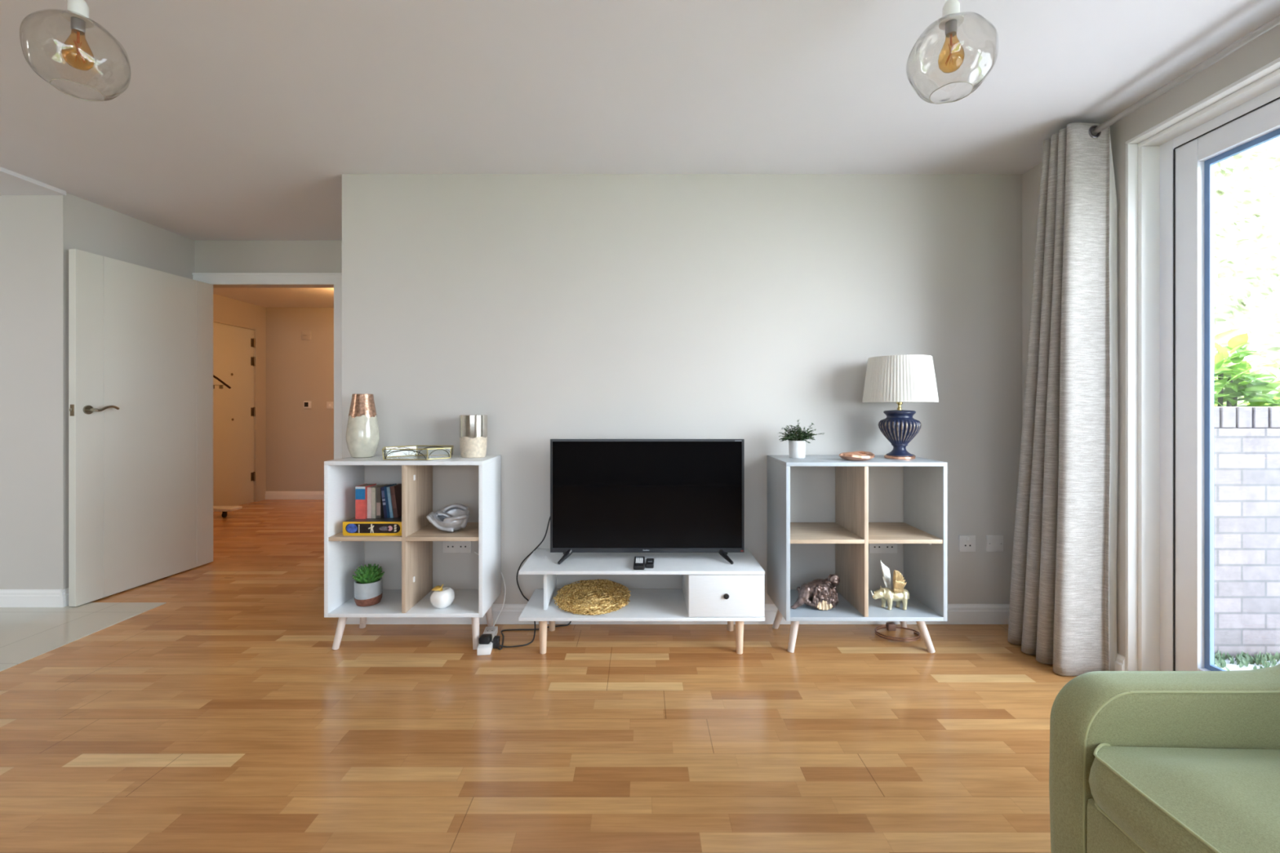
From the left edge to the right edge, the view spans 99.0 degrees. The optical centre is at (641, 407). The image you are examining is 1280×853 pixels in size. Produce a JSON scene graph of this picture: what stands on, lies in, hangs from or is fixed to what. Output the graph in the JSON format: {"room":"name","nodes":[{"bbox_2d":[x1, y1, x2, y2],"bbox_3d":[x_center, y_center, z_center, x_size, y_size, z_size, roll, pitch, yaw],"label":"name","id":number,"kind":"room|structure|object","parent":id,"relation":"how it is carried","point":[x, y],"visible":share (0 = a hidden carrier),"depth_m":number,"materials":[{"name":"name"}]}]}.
{"room":"living room","nodes":[
{"label":"living room","id":0,"kind":"room"},
{"bbox_2d":[0,192,195,589],"bbox_3d":[-4.234,-0.045,3.605,1.932,2.350,1.030,0,0,0],"label":"wall","id":1,"kind":"structure","parent":0,"point":[37,233],"depth_m":3.09,"materials":[{"name":"beige paint"}]},
{"bbox_2d":[0,589,62,607],"bbox_3d":[-4.234,1.080,3.082,1.932,0.100,0.016,0,0,0],"label":"baseboard","id":2,"kind":"structure","parent":1,"relation":"attached to","point":[8,597],"depth_m":3.07,"materials":[{"name":"white wood"}]},
{"bbox_2d":[60,587,68,607],"bbox_3d":[-3.260,1.080,3.537,0.016,0.100,0.926,0,0,0],"label":"baseboard","id":3,"kind":"structure","parent":1,"relation":"attached to","point":[64,593],"depth_m":3.08,"materials":[{"name":"white wood"}]},
{"bbox_2d":[68,248,213,606],"bbox_3d":[-3.139,0.116,3.523,0.116,2.012,0.925,0,0,4],"label":"door","id":4,"kind":"structure","parent":1,"relation":"in","point":[140,338],"depth_m":3.40,"materials":[{"name":"white paint"}]},
{"bbox_2d":[191,272,342,459],"bbox_3d":[-2.713,0.076,4.048,1.110,2.108,0.144,0,0,0],"label":"door frame","id":5,"kind":"structure","parent":1,"relation":"attached to","point":[214,278],"depth_m":3.98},
{"bbox_2d":[213,293,266,501],"bbox_3d":[-4.660,-0.045,5.410,0.120,2.350,2.580,0,0,0],"label":"wall","id":6,"kind":"structure","parent":0,"point":[225,308],"depth_m":6.58,"materials":[{"name":"paint"}]},
{"bbox_2d":[213,318,257,506],"bbox_3d":[-4.638,0.087,6.075,0.084,2.085,0.970,0,0,0],"label":"door","id":7,"kind":"structure","parent":6,"relation":"in","point":[235,345],"depth_m":6.21,"materials":[{"name":"white paint"}]},
{"bbox_2d":[195,240,342,288],"bbox_3d":[-2.428,-0.045,4.060,1.721,2.350,0.120,0,0,0],"label":"wall","id":8,"kind":"structure","parent":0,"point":[211,256],"depth_m":4.00,"materials":[{"name":"beige paint"}]},
{"bbox_2d":[266,307,333,491],"bbox_3d":[-2.150,-0.045,6.750,5.100,2.350,0.100,0,0,0],"label":"wall","id":9,"kind":"structure","parent":0,"point":[300,440],"depth_m":6.70,"materials":[{"name":"paint"}]},
{"bbox_2d":[265,491,324,499],"bbox_3d":[-2.150,1.080,6.692,4.900,0.100,0.016,0,0,0],"label":"baseboard","id":10,"kind":"structure","parent":9,"relation":"attached to","point":[268,495],"depth_m":6.68,"materials":[{"name":"wood"}]},
{"bbox_2d":[302,330,311,339],"bbox_3d":[-4.100,-0.880,6.684,0.110,0.110,0.060,0,0,0],"label":"door chime","id":11,"kind":"object","parent":9,"relation":"attached to","point":[306,335],"visible":1,"depth_m":6.68,"materials":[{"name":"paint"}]},
{"bbox_2d":[303,400,311,408],"bbox_3d":[-4.085,-0.030,6.691,0.090,0.090,0.017,0,0,0],"label":"thermostat","id":12,"kind":"object","parent":9,"relation":"attached to","point":[307,404],"visible":1,"depth_m":6.68,"materials":[{"name":"white plastic"}]},
{"bbox_2d":[326,401,333,408],"bbox_3d":[-3.810,-0.025,6.693,0.085,0.085,0.014,0,0,0],"label":"light switch","id":13,"kind":"object","parent":9,"relation":"attached to","point":[330,405],"visible":1,"depth_m":6.69,"materials":[{"name":"white plastic"}]},
{"bbox_2d":[0,499,1077,852],"bbox_3d":[-1.980,1.188,2.150,8.440,0.124,9.500,0,0,0],"label":"floor","id":14,"kind":"structure","parent":0,"point":[224,715],"depth_m":1.91,"materials":[{"name":"brown wood"}]},
{"bbox_2d":[213,506,242,517],"bbox_3d":[-4.353,0.330,5.200,0.415,1.600,0.960,0,0,0],"label":"rail","id":15,"kind":"object","parent":14,"relation":"on","point":[224,509],"visible":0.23,"depth_m":5.57,"materials":[{"name":"brown wood"}]},
{"bbox_2d":[213,374,231,388],"bbox_3d":[-4.376,-0.332,5.520,0.462,0.293,0.021,0,0,0],"label":"clothes hanger","id":16,"kind":"object","parent":15,"relation":"hanging from","point":[214,376],"visible":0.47,"depth_m":5.51,"materials":[{"name":"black metal"}]},
{"bbox_2d":[324,455,501,649],"bbox_3d":[-1.097,0.692,2.686,0.731,0.884,0.332,0,0,0],"label":"shelving unit","id":17,"kind":"object","parent":14,"relation":"on","point":[343,554],"visible":0.91,"depth_m":2.62,"materials":[{"name":"white laminate"}]},
{"bbox_2d":[346,393,379,457],"bbox_3d":[-1.393,0.092,2.735,0.151,0.316,0.151,0,0,0],"label":"vase","id":18,"kind":"object","parent":17,"relation":"on","point":[362,433],"visible":1,"depth_m":2.68,"materials":[{"name":"grey ceramic"}]},
{"bbox_2d":[328,531,401,541],"bbox_3d":[-1.276,0.610,2.688,0.338,0.018,0.328,0,0,0],"label":"shelf","id":19,"kind":"object","parent":17,"relation":"attached to","point":[334,535],"depth_m":2.52,"materials":[{"name":"brown wood"}]},
{"bbox_2d":[351,563,384,606],"bbox_3d":[-1.325,0.856,2.655,0.156,0.192,0.157,0,0,0],"label":"potted succulent","id":20,"kind":"object","parent":17,"relation":"on","point":[368,583],"visible":1,"depth_m":2.62,"materials":[{"name":"green ceramic"}]},
{"bbox_2d":[354,577,382,599],"bbox_3d":[-1.325,0.878,2.655,0.123,0.076,0.123,0,0,0],"label":"pot","id":21,"kind":"object","parent":20,"relation":"attached to","point":[368,589],"depth_m":2.61,"materials":[{"name":"grey ceramic"}]},
{"bbox_2d":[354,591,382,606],"bbox_3d":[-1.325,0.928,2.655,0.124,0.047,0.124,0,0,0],"label":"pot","id":22,"kind":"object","parent":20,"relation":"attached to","point":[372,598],"depth_m":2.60,"materials":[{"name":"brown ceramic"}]},
{"bbox_2d":[342,515,401,535],"bbox_3d":[-1.254,0.568,2.681,0.283,0.066,0.258,0,0,0],"label":"game box","id":23,"kind":"object","parent":17,"relation":"on","point":[382,526],"visible":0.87,"depth_m":2.55,"materials":[{"name":"yellow cardboard"}]},
{"bbox_2d":[346,524,357,533],"bbox_3d":[-1.352,0.566,2.552,0.052,0.043,0.001,0,0,0],"label":"print","id":24,"kind":"object","parent":23,"relation":"attached to","point":[350,528],"depth_m":2.55},
{"bbox_2d":[355,483,376,519],"bbox_3d":[-1.344,0.458,2.669,0.047,0.155,0.109,0,0,0],"label":"book","id":25,"kind":"object","parent":23,"relation":"on","point":[361,491],"visible":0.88,"depth_m":2.62,"materials":[{"name":"red paper"}]},
{"bbox_2d":[355,486,364,488],"bbox_3d":[-1.344,0.386,2.615,0.046,0.010,0.001,0,0,0],"label":"print","id":26,"kind":"object","parent":25,"relation":"on","point":[356,487],"depth_m":2.61},
{"bbox_2d":[355,488,364,499],"bbox_3d":[-1.344,0.416,2.615,0.046,0.051,0.001,0,0,0],"label":"print","id":27,"kind":"object","parent":25,"relation":"attached to","point":[359,493],"depth_m":2.61},
{"bbox_2d":[368,524,373,533],"bbox_3d":[-1.261,0.567,2.552,0.028,0.041,0.001,0,0,0],"label":"print","id":28,"kind":"object","parent":23,"relation":"attached to","point":[371,526],"depth_m":2.55},
{"bbox_2d":[345,524,399,533],"bbox_3d":[-1.254,0.566,2.553,0.255,0.044,0.001,0,0,0],"label":"picture","id":29,"kind":"object","parent":23,"relation":"attached to","point":[349,528],"depth_m":2.55},
{"bbox_2d":[367,484,382,518],"bbox_3d":[-1.310,0.461,2.685,0.019,0.148,0.110,0,0,0],"label":"book","id":30,"kind":"object","parent":23,"relation":"on","point":[369,489],"visible":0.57,"depth_m":2.63,"materials":[{"name":"pink paper"}]},
{"bbox_2d":[371,484,386,518],"bbox_3d":[-1.290,0.461,2.685,0.018,0.148,0.111,0,0,0],"label":"book","id":31,"kind":"object","parent":23,"relation":"on","point":[373,489],"visible":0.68,"depth_m":2.63,"materials":[{"name":"beige paper"}]},
{"bbox_2d":[371,492,375,513],"bbox_3d":[-1.290,0.461,2.630,0.017,0.104,0.001,0,0,0],"label":"print","id":32,"kind":"object","parent":31,"relation":"attached to","point":[373,494],"depth_m":2.63},
{"bbox_2d":[376,484,390,518],"bbox_3d":[-1.269,0.461,2.695,0.020,0.148,0.111,0,0,0],"label":"book","id":33,"kind":"object","parent":23,"relation":"on","point":[380,510],"visible":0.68,"depth_m":2.64,"materials":[{"name":"paper"}]},
{"bbox_2d":[376,502,380,515],"bbox_3d":[-1.269,0.492,2.640,0.019,0.062,0.001,0,0,0],"label":"print","id":34,"kind":"object","parent":33,"relation":"attached to","point":[378,504],"depth_m":2.64},
{"bbox_2d":[378,526,389,530],"bbox_3d":[-1.200,0.567,2.552,0.048,0.020,0.001,0,0,0],"label":"print","id":35,"kind":"object","parent":23,"relation":"attached to","point":[380,528],"depth_m":2.55},
{"bbox_2d":[381,484,391,518],"bbox_3d":[-1.240,0.460,2.689,0.031,0.151,0.109,0,0,0],"label":"book","id":36,"kind":"object","parent":23,"relation":"on","point":[382,487],"visible":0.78,"depth_m":2.63,"materials":[{"name":"paper"}]},
{"bbox_2d":[381,490,384,497],"bbox_3d":[-1.245,0.419,2.635,0.013,0.033,0.001,-7,0,0],"label":"print","id":37,"kind":"object","parent":36,"relation":"on","point":[382,491],"depth_m":2.63},
{"bbox_2d":[383,483,396,518],"bbox_3d":[-1.226,0.459,2.688,0.032,0.153,0.106,0,0,0],"label":"book","id":38,"kind":"object","parent":23,"relation":"on","point":[386,486],"visible":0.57,"depth_m":2.63,"materials":[{"name":"blue paper"}]},
{"bbox_2d":[386,484,396,518],"bbox_3d":[-1.212,0.460,2.688,0.032,0.150,0.107,0,0,0],"label":"book","id":39,"kind":"object","parent":23,"relation":"on","point":[388,493],"visible":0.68,"depth_m":2.63,"materials":[{"name":"blue paper"}]},
{"bbox_2d":[387,493,392,511],"bbox_3d":[-1.212,0.460,2.635,0.013,0.090,0.001,-7,0,0],"label":"print","id":40,"kind":"object","parent":39,"relation":"attached to","point":[389,500],"depth_m":2.63},
{"bbox_2d":[390,484,401,517],"bbox_3d":[-1.195,0.458,2.693,0.040,0.153,0.107,0,0,0],"label":"book","id":41,"kind":"object","parent":23,"relation":"on","point":[396,490],"visible":0.8,"depth_m":2.65,"materials":[{"name":"brown paper"}]},
{"bbox_2d":[391,494,396,508],"bbox_3d":[-1.195,0.457,2.640,0.019,0.064,0.001,-7,0,0],"label":"print","id":42,"kind":"object","parent":41,"relation":"attached to","point":[393,497],"depth_m":2.64},
{"bbox_2d":[382,445,453,459],"bbox_3d":[-1.096,0.223,2.688,0.346,0.054,0.236,0,0,0],"label":"tray","id":43,"kind":"object","parent":17,"relation":"on","point":[452,446],"visible":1,"depth_m":2.66,"materials":[{"name":"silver metal"}]},
{"bbox_2d":[405,522,478,541],"bbox_3d":[-0.919,0.610,2.688,0.338,0.018,0.328,0,0,0],"label":"shelf","id":44,"kind":"object","parent":17,"relation":"attached to","point":[426,531],"depth_m":2.59,"materials":[{"name":"brown wood"}]},
{"bbox_2d":[430,584,454,608],"bbox_3d":[-0.945,0.897,2.600,0.110,0.110,0.111,0,0,0],"label":"apple ornament","id":45,"kind":"object","parent":17,"relation":"on","point":[441,597],"visible":1,"depth_m":2.56,"materials":[{"name":"white ceramic"}]},
{"bbox_2d":[426,503,469,532],"bbox_3d":[-0.932,0.541,2.668,0.199,0.120,0.144,0,0,0],"label":"sculpture","id":46,"kind":"object","parent":17,"relation":"on","point":[454,517],"visible":1,"depth_m":2.63,"materials":[{"name":"silver metal"}]},
{"bbox_2d":[458,414,487,457],"bbox_3d":[-0.843,0.145,2.745,0.137,0.210,0.137,0,0,0],"label":"candle holder","id":47,"kind":"object","parent":17,"relation":"on","point":[473,428],"visible":1,"depth_m":2.69,"materials":[{"name":"beige ceramic"}]},
{"bbox_2d":[474,551,506,655],"bbox_3d":[-0.766,0.941,2.674,0.166,0.378,0.381,0,0,-7],"label":"power strip","id":48,"kind":"object","parent":14,"relation":"on","point":[482,649],"visible":0.84,"depth_m":2.64,"materials":[{"name":"white plastic"}]},
{"bbox_2d":[484,627,495,632],"bbox_3d":[-0.742,1.096,2.681,0.048,0.002,0.052,0,0,-7],"label":"outlet","id":49,"kind":"object","parent":48,"relation":"attached to","point":[486,629],"depth_m":2.69,"materials":[{"name":"white plastic"}]},
{"bbox_2d":[493,621,571,649],"bbox_3d":[-0.572,1.055,2.750,0.444,0.150,0.188,0,0,-44],"label":"lead","id":50,"kind":"object","parent":14,"relation":"on","point":[496,640],"visible":0.8,"depth_m":2.58,"materials":[{"name":"black plastic"}]},
{"bbox_2d":[518,548,764,653],"bbox_3d":[0.002,0.934,2.651,1.108,0.392,0.402,0,0,0],"label":"tv stand","id":51,"kind":"object","parent":14,"relation":"on","point":[714,588],"visible":0.92,"depth_m":2.50,"materials":[{"name":"white laminate"}]},
{"bbox_2d":[553,579,631,615],"bbox_3d":[-0.236,0.922,2.669,0.376,0.055,0.379,0,0,6],"label":"placemat","id":52,"kind":"object","parent":51,"relation":"on","point":[597,597],"visible":1,"depth_m":2.65,"materials":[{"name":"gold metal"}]},
{"bbox_2d":[633,556,644,569],"bbox_3d":[-0.009,0.727,2.555,0.050,0.022,0.160,0,0,1],"label":"remote control","id":53,"kind":"object","parent":51,"relation":"on","point":[639,562],"visible":1,"depth_m":2.51,"materials":[{"name":"black plastic"}]},
{"bbox_2d":[550,439,744,564],"bbox_3d":[0.029,0.446,2.650,0.937,0.583,0.185,0,0,0],"label":"television","id":54,"kind":"object","parent":51,"relation":"on","point":[607,495],"visible":1,"depth_m":2.64,"materials":[{"name":"black plastic"}]},
{"bbox_2d":[479,516,550,647],"bbox_3d":[-0.578,0.820,2.642,0.268,0.624,0.347,0,0,20],"label":"lead","id":55,"kind":"object","parent":54,"relation":"hanging from","point":[484,638],"visible":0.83,"depth_m":2.60,"materials":[{"name":"black plastic"}]},
{"bbox_2d":[645,558,653,568],"bbox_3d":[0.040,0.726,2.550,0.038,0.024,0.100,0,0,3],"label":"remote control","id":56,"kind":"object","parent":51,"relation":"on","point":[649,562],"visible":1,"depth_m":2.51,"materials":[{"name":"black plastic"}]},
{"bbox_2d":[767,455,947,653],"bbox_3d":[1.021,0.693,2.664,0.730,0.886,0.378,0,0,0],"label":"base cabinet","id":57,"kind":"object","parent":14,"relation":"on","point":[923,531],"visible":0.9,"depth_m":2.58,"materials":[{"name":"grey laminate"}]},
{"bbox_2d":[777,420,824,458],"bbox_3d":[0.773,0.155,2.704,0.218,0.190,0.163,0,0,-14],"label":"potted plant","id":58,"kind":"object","parent":57,"relation":"on","point":[797,447],"visible":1,"depth_m":2.67,"materials":[{"name":"green plant"}]},
{"bbox_2d":[790,573,839,610],"bbox_3d":[0.822,0.873,2.599,0.240,0.163,0.104,0,0,0],"label":"bronze figurine","id":59,"kind":"object","parent":57,"relation":"on","point":[822,594],"visible":1,"depth_m":2.57,"materials":[{"name":"brown metal"}]},
{"bbox_2d":[790,522,864,543],"bbox_3d":[0.843,0.610,2.666,0.338,0.018,0.374,0,0,0],"label":"shelf","id":60,"kind":"object","parent":57,"relation":"attached to","point":[800,532],"depth_m":2.59,"materials":[{"name":"brown wood"}]},
{"bbox_2d":[839,451,874,461],"bbox_3d":[1.018,0.230,2.580,0.160,0.040,0.131,0,0,0],"label":"copper bowl","id":61,"kind":"object","parent":57,"relation":"on","point":[855,455],"visible":1,"depth_m":2.54,"materials":[{"name":"orange metal"}]},
{"bbox_2d":[871,560,909,609],"bbox_3d":[1.177,0.843,2.587,0.184,0.221,0.067,0,0,0],"label":"figurine","id":62,"kind":"object","parent":57,"relation":"on","point":[899,593],"visible":1,"depth_m":2.56,"materials":[{"name":"gold metal"}]},
{"bbox_2d":[862,355,938,459],"bbox_3d":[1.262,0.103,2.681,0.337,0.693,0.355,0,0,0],"label":"table lamp","id":63,"kind":"object","parent":57,"relation":"on","point":[898,379],"visible":1,"depth_m":2.57,"materials":[{"name":"white fabric"}]},
{"bbox_2d":[868,522,942,543],"bbox_3d":[1.199,0.610,2.666,0.338,0.018,0.374,0,0,0],"label":"shelf","id":64,"kind":"object","parent":57,"relation":"attached to","point":[878,532],"depth_m":2.59,"materials":[{"name":"brown wood"}]},
{"bbox_2d":[874,622,920,641],"bbox_3d":[1.265,1.113,2.704,0.217,0.035,0.163,0,0,0],"label":"cable","id":65,"kind":"object","parent":14,"relation":"on","point":[889,626],"visible":1,"depth_m":2.71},
{"bbox_2d":[1048,663,1279,852],"bbox_3d":[1.314,0.691,0.825,0.888,0.882,0.760,0,0,0],"label":"sofa","id":66,"kind":"object","parent":14,"relation":"on","point":[1141,762],"visible":1,"depth_m":1.11,"materials":[{"name":"green fabric"}]},
{"bbox_2d":[1088,746,1279,852],"bbox_3d":[1.186,0.722,0.825,0.632,0.123,0.558,0,0,0],"label":"seat cushion","id":67,"kind":"object","parent":66,"relation":"on","point":[1163,799],"depth_m":0.96,"materials":[{"name":"green fabric"}]},
{"bbox_2d":[0,0,1279,307],"bbox_3d":[-1.975,-1.309,2.025,8.450,0.222,9.750,0,0,0],"label":"ceiling","id":68,"kind":"structure","parent":0,"point":[234,120],"depth_m":2.10,"materials":[{"name":"paint"}]},
{"bbox_2d":[19,0,131,101],"bbox_3d":[-1.544,-1.044,1.499,0.218,0.353,0.221,0,0,0],"label":"pendant lamp","id":69,"kind":"object","parent":68,"relation":"hanging from","point":[77,12],"visible":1,"depth_m":1.49,"materials":[{"name":"clear glass"}]},
{"bbox_2d":[906,0,998,103],"bbox_3d":[0.851,-1.040,1.500,0.220,0.360,0.216,0,0,0],"label":"pendant lamp","id":70,"kind":"object","parent":68,"relation":"hanging from","point":[952,17],"visible":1,"depth_m":1.49,"materials":[{"name":"clear glass"}]},
{"bbox_2d":[342,173,1022,604],"bbox_3d":[0.342,-0.045,3.490,3.817,2.350,1.260,0,0,0],"label":"wall","id":71,"kind":"structure","parent":0,"point":[748,307],"depth_m":2.86,"materials":[{"name":"beige paint"}]},
{"bbox_2d":[443,541,471,552],"bbox_3d":[-0.962,0.718,2.853,0.147,0.085,0.014,0,0,0],"label":"wall socket","id":72,"kind":"object","parent":71,"relation":"attached to","point":[448,546],"visible":0.56,"depth_m":2.85,"materials":[{"name":"white plastic"}]},
{"bbox_2d":[345,604,1009,624],"bbox_3d":[0.213,1.080,2.852,3.560,0.100,0.016,0,0,0],"label":"baseboard","id":73,"kind":"structure","parent":71,"relation":"attached to","point":[957,614],"depth_m":2.84,"materials":[{"name":"white wood"}]},
{"bbox_2d":[868,543,897,553],"bbox_3d":[1.262,0.720,2.853,0.147,0.085,0.014,0,0,0],"label":"wall socket","id":74,"kind":"object","parent":71,"relation":"attached to","point":[873,548],"visible":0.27,"depth_m":2.85,"materials":[{"name":"white plastic"}]},
{"bbox_2d":[958,535,975,551],"bbox_3d":[1.702,0.712,2.853,0.085,0.085,0.014,0,0,0],"label":"wall socket","id":75,"kind":"object","parent":71,"relation":"attached to","point":[966,543],"visible":1,"depth_m":2.85,"materials":[{"name":"white plastic"}]},
{"bbox_2d":[986,535,1003,551],"bbox_3d":[1.846,0.712,2.853,0.085,0.085,0.013,0,0,0],"label":"wall socket","id":76,"kind":"object","parent":71,"relation":"attached to","point":[993,543],"visible":1,"depth_m":2.85,"materials":[{"name":"white plastic"}]},
{"bbox_2d":[1022,24,1279,657],"bbox_3d":[2.122,-0.045,0.130,0.257,2.350,5.460,0,0,0],"label":"wall","id":77,"kind":"structure","parent":0,"point":[1264,49],"depth_m":2.26,"materials":[{"name":"beige paint"}]},
{"bbox_2d":[1114,653,1125,671],"bbox_3d":[1.985,1.080,2.546,0.016,0.100,0.596,0,0,0],"label":"baseboard","id":78,"kind":"structure","parent":77,"relation":"attached to","point":[1120,663],"depth_m":2.26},
{"bbox_2d":[1091,13,1279,134],"bbox_3d":[1.929,-1.146,0.885,0.128,0.040,3.210,0,0,0],"label":"curtain rod","id":79,"kind":"object","parent":77,"relation":"attached to","point":[1275,21],"visible":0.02,"depth_m":1.85,"materials":[{"name":"metal"}]},
{"bbox_2d":[1007,122,1118,675],"bbox_3d":[1.867,-0.029,2.469,0.234,2.306,0.400,0,0,0],"label":"curtain","id":80,"kind":"object","parent":79,"relation":"hanging from","point":[1063,608],"visible":0.99,"depth_m":2.29,"materials":[{"name":"grey fabric"}]},
{"bbox_2d":[1125,57,1279,671],"bbox_3d":[2.086,0.019,0.924,0.189,2.222,2.650,0,0,0],"label":"window","id":81,"kind":"structure","parent":77,"relation":"in","point":[1170,164],"depth_m":2.17,"materials":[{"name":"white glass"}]},
{"bbox_2d":[1213,136,1279,406],"bbox_3d":[7.300,-0.940,5.585,9.400,4.260,0.630,0,0,0],"label":"sky","id":82,"kind":"structure","parent":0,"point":[1246,184],"depth_m":5.60,"materials":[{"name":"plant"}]},
{"bbox_2d":[1214,657,1279,671],"bbox_3d":[4.875,1.183,-2.220,5.250,0.015,9.560,0,0,0],"label":"ground","id":83,"kind":"structure","parent":0,"point":[1231,667],"depth_m":2.48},
{"bbox_2d":[1213,650,1279,671],"bbox_3d":[3.502,1.153,2.466,2.229,0.048,0.192,0,0,0],"label":"plants","id":84,"kind":"object","parent":83,"relation":"on","point":[1243,659],"visible":0.56,"depth_m":2.50,"materials":[{"name":"green plant"}]},
{"bbox_3d":[8.125,1.310,0.000,11.750,0.240,24.000,0,0,0],"label":"ground","id":85,"kind":"structure","parent":0,"visible":0},
{"bbox_2d":[1213,406,1279,657],"bbox_3d":[4.380,0.594,2.667,4.240,1.193,0.219,0,0,0],"label":"wall","id":86,"kind":"structure","parent":85,"relation":"on","point":[1246,439],"depth_m":2.56,"materials":[{"name":"brick"}]},
{"bbox_2d":[1213,328,1279,406],"bbox_3d":[3.266,0.373,3.108,0.830,1.635,0.532,0,0,0],"label":"shrub","id":87,"kind":"object","parent":85,"relation":"on","point":[1230,384],"visible":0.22,"depth_m":2.99,"materials":[{"name":"green plant"}]},
{"bbox_2d":[1253,353,1279,406],"bbox_3d":[3.828,0.426,3.116,0.812,1.530,0.560,0,0,0],"label":"shrub","id":88,"kind":"object","parent":85,"relation":"on","point":[1277,365],"visible":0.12,"depth_m":3.21,"materials":[{"name":"green plant"}]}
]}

